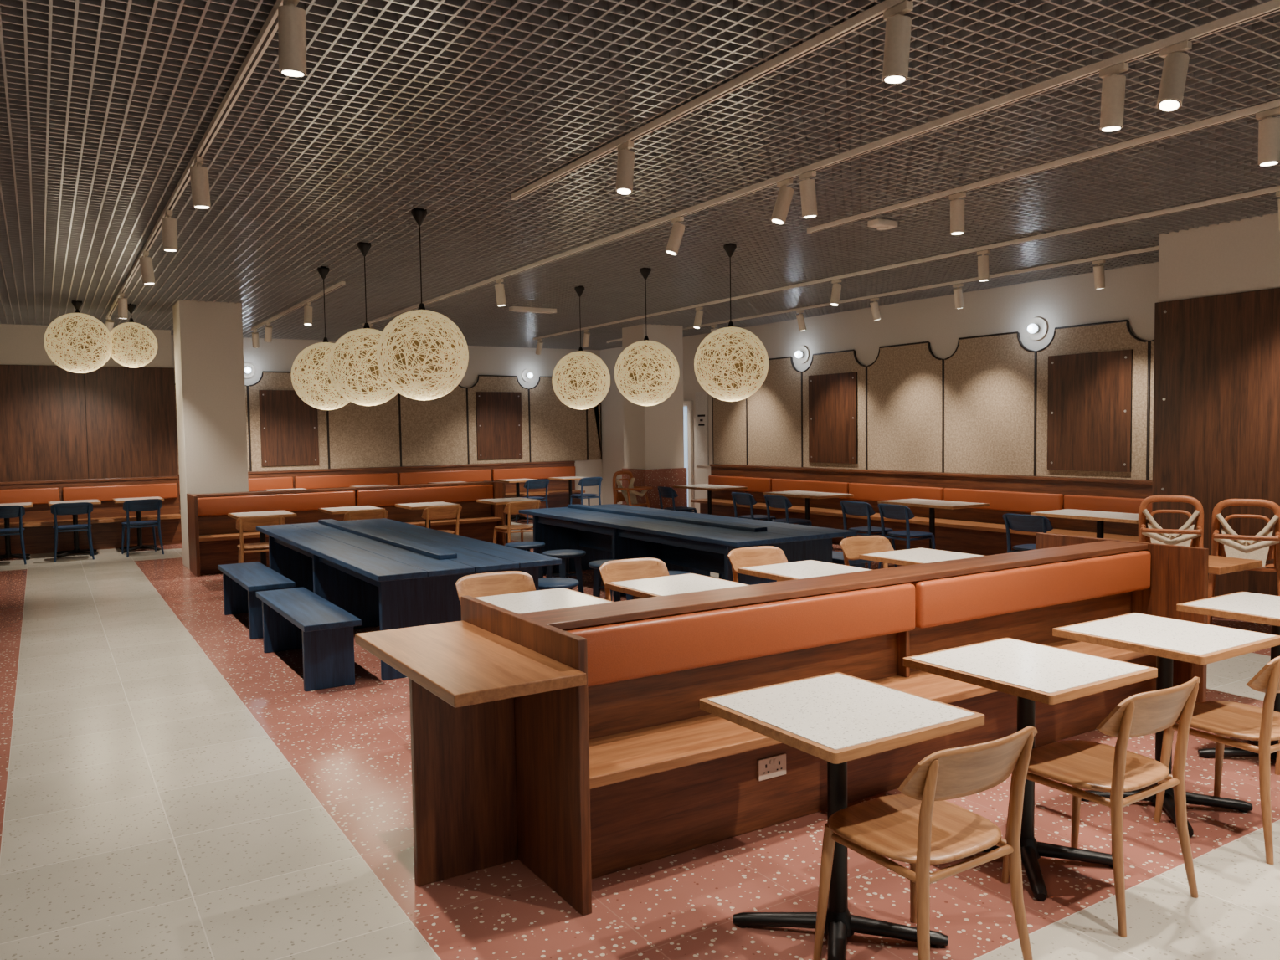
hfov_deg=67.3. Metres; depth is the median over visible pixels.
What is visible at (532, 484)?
chair
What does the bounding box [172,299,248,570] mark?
column
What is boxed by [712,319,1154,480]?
panelling
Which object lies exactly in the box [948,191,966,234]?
track spotlight
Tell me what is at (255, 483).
cushion
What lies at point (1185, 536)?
high chair
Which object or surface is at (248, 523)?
dining chair
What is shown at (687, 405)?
door
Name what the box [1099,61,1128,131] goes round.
track spotlight
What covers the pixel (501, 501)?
cafe table
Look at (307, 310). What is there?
track spotlight
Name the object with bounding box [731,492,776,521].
chair
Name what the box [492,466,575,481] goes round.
cushion
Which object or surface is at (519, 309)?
emergency light
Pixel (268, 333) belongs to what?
track spotlight
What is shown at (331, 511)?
cafe table
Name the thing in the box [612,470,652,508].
high chair
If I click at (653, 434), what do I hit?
column
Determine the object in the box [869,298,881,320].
track spotlight
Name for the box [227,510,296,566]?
cafe table
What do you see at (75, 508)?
chair
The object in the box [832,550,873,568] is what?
bench
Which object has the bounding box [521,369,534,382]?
wall sconce
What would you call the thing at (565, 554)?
round stool
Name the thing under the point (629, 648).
cushion
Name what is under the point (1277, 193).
track spotlight
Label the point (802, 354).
wall sconce
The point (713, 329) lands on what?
track spotlight
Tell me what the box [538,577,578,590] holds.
round stool
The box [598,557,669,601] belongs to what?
dining chair
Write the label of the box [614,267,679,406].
pendant lamp
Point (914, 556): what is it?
cafe table
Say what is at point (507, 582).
dining chair
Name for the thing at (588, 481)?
chair
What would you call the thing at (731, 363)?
diffuser
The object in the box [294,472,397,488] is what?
cushion
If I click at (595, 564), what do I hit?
round stool
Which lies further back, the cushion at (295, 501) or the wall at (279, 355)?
the wall at (279, 355)
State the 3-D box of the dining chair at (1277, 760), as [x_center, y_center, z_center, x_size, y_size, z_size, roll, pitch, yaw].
[3.280,0.981,4.372,0.490,0.790,0.519,-3,4,-32]
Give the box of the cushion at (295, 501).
[197,490,355,516]
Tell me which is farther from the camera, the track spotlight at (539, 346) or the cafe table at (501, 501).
the track spotlight at (539, 346)
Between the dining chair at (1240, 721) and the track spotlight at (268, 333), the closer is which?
the dining chair at (1240, 721)
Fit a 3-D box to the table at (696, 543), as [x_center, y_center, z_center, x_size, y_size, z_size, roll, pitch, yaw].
[0.243,0.748,9.785,1.317,0.775,4.120,-3,4,-32]
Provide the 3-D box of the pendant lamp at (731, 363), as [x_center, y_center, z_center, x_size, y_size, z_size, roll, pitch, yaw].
[0.821,-1.421,8.708,0.672,1.417,0.673,-1,3,-11]
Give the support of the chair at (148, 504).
on the floor
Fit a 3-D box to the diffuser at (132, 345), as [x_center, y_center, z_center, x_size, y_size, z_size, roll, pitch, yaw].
[-6.338,-1.686,12.014,0.532,0.532,0.532,-3,4,-32]
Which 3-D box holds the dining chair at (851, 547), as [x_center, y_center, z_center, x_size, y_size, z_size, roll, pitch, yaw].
[1.844,0.847,7.338,0.490,0.790,0.519,-3,3,-29]
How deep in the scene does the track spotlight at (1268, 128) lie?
4.98 m
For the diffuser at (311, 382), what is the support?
attached to the pendant lamp at (311, 381)
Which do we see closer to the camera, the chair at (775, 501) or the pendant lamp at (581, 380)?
the pendant lamp at (581, 380)
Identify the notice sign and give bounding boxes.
[694,391,709,466]
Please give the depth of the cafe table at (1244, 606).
4.66 m
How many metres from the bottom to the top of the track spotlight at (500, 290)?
0.277 m
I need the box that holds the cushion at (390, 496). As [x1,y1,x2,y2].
[355,484,493,506]
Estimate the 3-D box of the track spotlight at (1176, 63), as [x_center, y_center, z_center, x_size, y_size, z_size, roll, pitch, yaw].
[2.281,-1.723,4.121,0.163,0.277,0.120,-3,4,-32]
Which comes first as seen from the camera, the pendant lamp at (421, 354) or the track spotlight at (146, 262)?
the pendant lamp at (421, 354)
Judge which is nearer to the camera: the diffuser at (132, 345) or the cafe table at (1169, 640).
the cafe table at (1169, 640)
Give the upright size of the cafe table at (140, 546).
0.754 m
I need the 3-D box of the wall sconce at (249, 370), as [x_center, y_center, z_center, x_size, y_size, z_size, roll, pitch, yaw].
[-6.619,-1.853,16.222,0.260,0.260,0.155,-3,4,-32]
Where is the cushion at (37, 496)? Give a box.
[0,488,60,504]
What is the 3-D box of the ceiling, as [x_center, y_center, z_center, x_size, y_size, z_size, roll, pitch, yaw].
[-0.642,-2.056,7.413,12.900,0.050,21.400,-3,4,-32]
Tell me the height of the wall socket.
0.086 m
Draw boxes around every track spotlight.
[104,316,114,332]
[117,293,128,318]
[138,251,155,284]
[161,210,177,251]
[189,156,210,208]
[251,328,259,348]
[264,322,272,342]
[277,0,306,77]
[303,302,312,325]
[494,278,506,306]
[535,339,543,354]
[582,329,590,347]
[615,141,634,194]
[665,216,685,255]
[693,307,703,328]
[710,324,717,332]
[771,178,794,224]
[796,310,806,331]
[799,170,817,218]
[830,279,841,305]
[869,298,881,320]
[882,0,913,83]
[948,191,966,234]
[952,283,963,308]
[976,249,989,281]
[1092,259,1105,288]
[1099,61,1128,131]
[1156,40,1192,111]
[1255,107,1279,165]
[1275,191,1279,231]
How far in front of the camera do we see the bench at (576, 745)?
3.84 m
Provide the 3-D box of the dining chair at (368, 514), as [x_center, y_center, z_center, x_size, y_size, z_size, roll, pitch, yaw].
[-3.194,0.725,11.102,0.490,0.790,0.519,-3,3,-31]
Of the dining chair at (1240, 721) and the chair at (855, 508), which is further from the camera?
the chair at (855, 508)
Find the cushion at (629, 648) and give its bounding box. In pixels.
[563,582,915,687]
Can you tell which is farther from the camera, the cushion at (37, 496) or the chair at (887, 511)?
the cushion at (37, 496)
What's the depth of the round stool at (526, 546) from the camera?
10.26 m
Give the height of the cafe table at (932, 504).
0.754 m
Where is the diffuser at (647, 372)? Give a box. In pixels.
[616,342,677,402]
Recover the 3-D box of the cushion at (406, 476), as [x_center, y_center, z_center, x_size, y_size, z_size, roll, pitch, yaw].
[-3.638,-0.056,18.062,1.795,0.230,0.080,-3,4,-32]
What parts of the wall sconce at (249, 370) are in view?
globe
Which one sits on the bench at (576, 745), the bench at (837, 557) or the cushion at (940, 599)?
the cushion at (940, 599)
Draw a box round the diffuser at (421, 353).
[379,312,465,395]
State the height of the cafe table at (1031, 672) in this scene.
0.754 m
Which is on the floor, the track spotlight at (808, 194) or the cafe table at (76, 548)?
the cafe table at (76, 548)
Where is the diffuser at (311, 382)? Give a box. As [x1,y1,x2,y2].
[293,345,347,407]
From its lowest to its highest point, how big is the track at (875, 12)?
0.039 m
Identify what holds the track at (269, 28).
attached to the ceiling
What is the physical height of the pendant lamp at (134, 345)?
0.792 m
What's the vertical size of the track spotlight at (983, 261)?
0.276 m
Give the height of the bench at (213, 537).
0.950 m
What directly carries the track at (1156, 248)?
attached to the ceiling
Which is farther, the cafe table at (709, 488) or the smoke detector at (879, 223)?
the cafe table at (709, 488)
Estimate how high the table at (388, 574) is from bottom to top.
0.775 m
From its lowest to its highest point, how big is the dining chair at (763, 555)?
0.790 m
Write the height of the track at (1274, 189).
0.039 m
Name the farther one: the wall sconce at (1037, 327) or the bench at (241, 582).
the wall sconce at (1037, 327)
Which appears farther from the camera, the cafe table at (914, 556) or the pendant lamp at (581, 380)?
the pendant lamp at (581, 380)
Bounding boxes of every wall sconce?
[244,362,255,378]
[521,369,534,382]
[794,345,809,363]
[1027,317,1048,339]
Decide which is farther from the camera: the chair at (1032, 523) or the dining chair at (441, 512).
the dining chair at (441, 512)
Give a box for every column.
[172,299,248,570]
[622,323,687,511]
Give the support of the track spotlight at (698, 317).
hanging from the track at (1274, 189)
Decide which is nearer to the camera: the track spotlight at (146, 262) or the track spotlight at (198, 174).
the track spotlight at (198, 174)
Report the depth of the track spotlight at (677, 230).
7.31 m
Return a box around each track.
[105,0,283,318]
[251,281,345,330]
[362,0,1279,326]
[510,0,915,200]
[533,185,1279,339]
[606,246,1158,343]
[807,98,1279,233]
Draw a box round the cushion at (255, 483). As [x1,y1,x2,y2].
[178,476,293,494]
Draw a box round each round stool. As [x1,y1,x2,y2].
[504,541,544,578]
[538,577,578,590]
[542,549,586,593]
[588,559,633,601]
[668,570,690,575]
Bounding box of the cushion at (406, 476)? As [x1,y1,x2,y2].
[399,469,491,484]
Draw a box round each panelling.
[174,370,601,473]
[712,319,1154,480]
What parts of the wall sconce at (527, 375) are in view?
globe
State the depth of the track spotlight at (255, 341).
14.64 m
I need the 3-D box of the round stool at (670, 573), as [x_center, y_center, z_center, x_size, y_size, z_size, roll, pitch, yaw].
[0.229,1.007,7.971,0.430,0.452,0.430,-4,4,-43]
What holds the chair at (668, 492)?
on the floor
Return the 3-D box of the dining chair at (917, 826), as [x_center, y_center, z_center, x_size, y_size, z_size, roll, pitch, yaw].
[0.853,1.096,2.862,0.490,0.790,0.519,-3,4,-32]
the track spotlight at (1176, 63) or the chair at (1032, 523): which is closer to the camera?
the track spotlight at (1176, 63)
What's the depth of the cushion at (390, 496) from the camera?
12.99 m
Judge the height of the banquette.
1.035 m
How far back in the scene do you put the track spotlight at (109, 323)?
12.80 m
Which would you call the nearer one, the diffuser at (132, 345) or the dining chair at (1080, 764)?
the dining chair at (1080, 764)
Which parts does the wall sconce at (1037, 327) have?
globe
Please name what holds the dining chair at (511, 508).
on the floor
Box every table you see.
[0,502,33,560]
[48,499,101,557]
[112,496,164,553]
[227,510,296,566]
[256,518,561,680]
[263,488,304,491]
[318,505,385,514]
[349,484,388,487]
[395,501,460,529]
[427,481,463,483]
[475,587,612,613]
[476,497,539,543]
[494,478,533,522]
[519,503,856,596]
[548,476,586,504]
[605,573,747,598]
[673,483,747,514]
[699,672,984,959]
[737,560,872,580]
[763,490,853,548]
[858,547,982,565]
[877,498,989,549]
[903,637,1157,900]
[1030,508,1148,538]
[1052,612,1279,837]
[1176,591,1279,760]
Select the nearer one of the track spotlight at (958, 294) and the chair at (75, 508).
the track spotlight at (958, 294)
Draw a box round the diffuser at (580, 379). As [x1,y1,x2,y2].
[554,353,607,407]
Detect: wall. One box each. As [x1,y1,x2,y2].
[0,323,179,514]
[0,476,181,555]
[171,334,602,505]
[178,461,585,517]
[600,262,1158,513]
[1151,212,1279,596]
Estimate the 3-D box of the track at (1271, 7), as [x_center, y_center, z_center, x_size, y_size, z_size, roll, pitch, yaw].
[-0.032,-2.043,7.854,0.044,0.039,15.540,-3,4,-32]
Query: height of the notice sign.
1.300 m
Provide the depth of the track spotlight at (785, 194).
6.25 m
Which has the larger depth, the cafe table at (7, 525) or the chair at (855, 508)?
the cafe table at (7, 525)
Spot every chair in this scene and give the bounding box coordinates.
[0,505,26,565]
[50,502,94,562]
[121,498,164,557]
[236,515,284,563]
[343,509,388,520]
[421,504,462,534]
[455,570,535,601]
[493,500,540,543]
[515,479,549,524]
[570,477,602,505]
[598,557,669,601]
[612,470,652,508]
[657,486,696,513]
[727,545,787,582]
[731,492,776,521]
[764,494,812,526]
[812,726,1037,959]
[839,500,896,569]
[839,535,894,568]
[877,503,935,569]
[1001,676,1200,937]
[1002,513,1053,553]
[1138,494,1203,548]
[1153,656,1279,864]
[1207,498,1279,624]
[1274,740,1279,775]
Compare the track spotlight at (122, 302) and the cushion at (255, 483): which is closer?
the track spotlight at (122, 302)
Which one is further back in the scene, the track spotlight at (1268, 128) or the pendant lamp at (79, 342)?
the pendant lamp at (79, 342)
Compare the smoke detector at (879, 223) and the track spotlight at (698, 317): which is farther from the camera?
the track spotlight at (698, 317)
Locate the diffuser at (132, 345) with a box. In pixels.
[112,324,156,365]
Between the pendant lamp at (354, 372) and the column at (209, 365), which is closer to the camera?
the pendant lamp at (354, 372)
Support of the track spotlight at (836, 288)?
hanging from the track at (1274, 189)
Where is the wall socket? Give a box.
[757,753,786,781]
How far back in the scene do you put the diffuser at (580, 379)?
10.91 m
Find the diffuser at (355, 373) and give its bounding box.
[329,331,394,402]
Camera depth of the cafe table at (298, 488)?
15.82 m
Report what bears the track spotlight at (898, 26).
hanging from the track at (875, 12)
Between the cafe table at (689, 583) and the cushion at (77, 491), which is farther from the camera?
the cushion at (77, 491)
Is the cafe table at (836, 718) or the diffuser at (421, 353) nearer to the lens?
the cafe table at (836, 718)
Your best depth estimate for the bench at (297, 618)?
6.31 m
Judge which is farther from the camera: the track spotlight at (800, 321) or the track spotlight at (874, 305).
the track spotlight at (800, 321)
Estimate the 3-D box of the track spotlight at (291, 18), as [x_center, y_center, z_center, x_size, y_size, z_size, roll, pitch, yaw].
[-1.281,-1.639,3.544,0.096,0.277,0.125,-3,4,-32]
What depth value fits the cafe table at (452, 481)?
17.26 m
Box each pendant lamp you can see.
[43,300,112,373]
[109,303,157,367]
[291,266,349,410]
[327,241,397,406]
[376,207,468,400]
[551,285,610,409]
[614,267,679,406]
[693,242,768,401]
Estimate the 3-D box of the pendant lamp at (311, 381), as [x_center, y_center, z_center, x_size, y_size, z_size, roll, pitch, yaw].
[-3.138,-1.409,9.600,0.673,1.417,0.672,-1,3,0]
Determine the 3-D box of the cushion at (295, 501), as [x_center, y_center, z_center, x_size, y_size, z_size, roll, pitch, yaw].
[-4.544,0.287,12.068,1.907,0.220,0.130,-3,4,-32]
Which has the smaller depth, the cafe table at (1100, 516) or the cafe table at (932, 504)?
the cafe table at (1100, 516)
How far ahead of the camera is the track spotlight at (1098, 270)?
9.54 m
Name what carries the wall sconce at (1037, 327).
attached to the wall at (1131, 294)
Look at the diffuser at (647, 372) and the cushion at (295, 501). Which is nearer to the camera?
the diffuser at (647, 372)
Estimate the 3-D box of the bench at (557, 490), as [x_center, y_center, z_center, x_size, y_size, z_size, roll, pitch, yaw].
[-4.350,0.282,17.495,7.340,1.035,0.548,-3,4,-32]
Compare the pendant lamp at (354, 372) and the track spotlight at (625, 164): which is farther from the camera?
the pendant lamp at (354, 372)
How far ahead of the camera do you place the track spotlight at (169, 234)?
6.86 m
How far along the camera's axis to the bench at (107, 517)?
14.22 m
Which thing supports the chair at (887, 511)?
on the floor
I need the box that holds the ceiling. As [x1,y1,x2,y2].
[0,0,1279,350]
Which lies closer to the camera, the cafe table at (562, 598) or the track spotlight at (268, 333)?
the cafe table at (562, 598)
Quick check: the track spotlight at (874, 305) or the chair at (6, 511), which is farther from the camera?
the chair at (6, 511)
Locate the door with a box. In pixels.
[683,400,693,513]
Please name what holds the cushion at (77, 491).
on the bench at (107, 517)
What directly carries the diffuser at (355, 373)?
attached to the pendant lamp at (354, 372)
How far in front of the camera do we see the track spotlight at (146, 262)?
8.36 m
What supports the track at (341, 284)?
attached to the ceiling
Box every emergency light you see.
[508,306,556,313]
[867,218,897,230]
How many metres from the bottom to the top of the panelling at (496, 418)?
1.701 m
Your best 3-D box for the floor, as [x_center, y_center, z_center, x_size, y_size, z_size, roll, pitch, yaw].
[-0.593,1.264,7.587,12.900,0.001,21.400,-3,4,-32]
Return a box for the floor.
[0,515,1279,959]
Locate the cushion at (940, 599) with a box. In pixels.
[909,550,1151,628]
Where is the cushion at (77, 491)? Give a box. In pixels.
[62,483,177,501]
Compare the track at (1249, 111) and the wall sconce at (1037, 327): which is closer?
the track at (1249, 111)
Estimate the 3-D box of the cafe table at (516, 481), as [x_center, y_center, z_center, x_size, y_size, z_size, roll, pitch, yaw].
[-2.267,0.371,17.886,0.630,0.754,0.650,-3,4,-32]
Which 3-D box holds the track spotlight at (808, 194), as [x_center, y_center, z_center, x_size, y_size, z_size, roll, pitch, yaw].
[1.069,-1.809,6.109,0.114,0.277,0.114,0,3,13]
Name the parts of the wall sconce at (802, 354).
globe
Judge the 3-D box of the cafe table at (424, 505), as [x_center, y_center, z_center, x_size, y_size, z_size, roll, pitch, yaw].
[-2.666,0.680,12.107,0.630,0.754,0.650,-3,4,-32]
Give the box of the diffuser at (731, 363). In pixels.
[696,329,766,397]
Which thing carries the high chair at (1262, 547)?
on the floor
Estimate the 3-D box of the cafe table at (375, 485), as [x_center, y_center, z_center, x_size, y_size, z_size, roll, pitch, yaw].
[-4.558,0.480,16.461,0.630,0.754,0.650,-3,4,-32]
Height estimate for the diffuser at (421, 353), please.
0.636 m
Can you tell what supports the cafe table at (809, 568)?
on the floor
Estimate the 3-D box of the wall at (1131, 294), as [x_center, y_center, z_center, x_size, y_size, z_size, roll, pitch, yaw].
[4.914,-0.947,10.929,0.150,3.900,21.400,-3,4,-32]
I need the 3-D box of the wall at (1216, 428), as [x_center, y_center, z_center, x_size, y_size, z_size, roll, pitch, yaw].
[7.551,-0.687,5.213,1.430,3.900,8.900,-3,4,-32]
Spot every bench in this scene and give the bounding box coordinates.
[186,480,506,576]
[217,561,295,639]
[256,587,361,691]
[354,532,1262,915]
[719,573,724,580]
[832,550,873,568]
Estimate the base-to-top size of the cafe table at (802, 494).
0.754 m

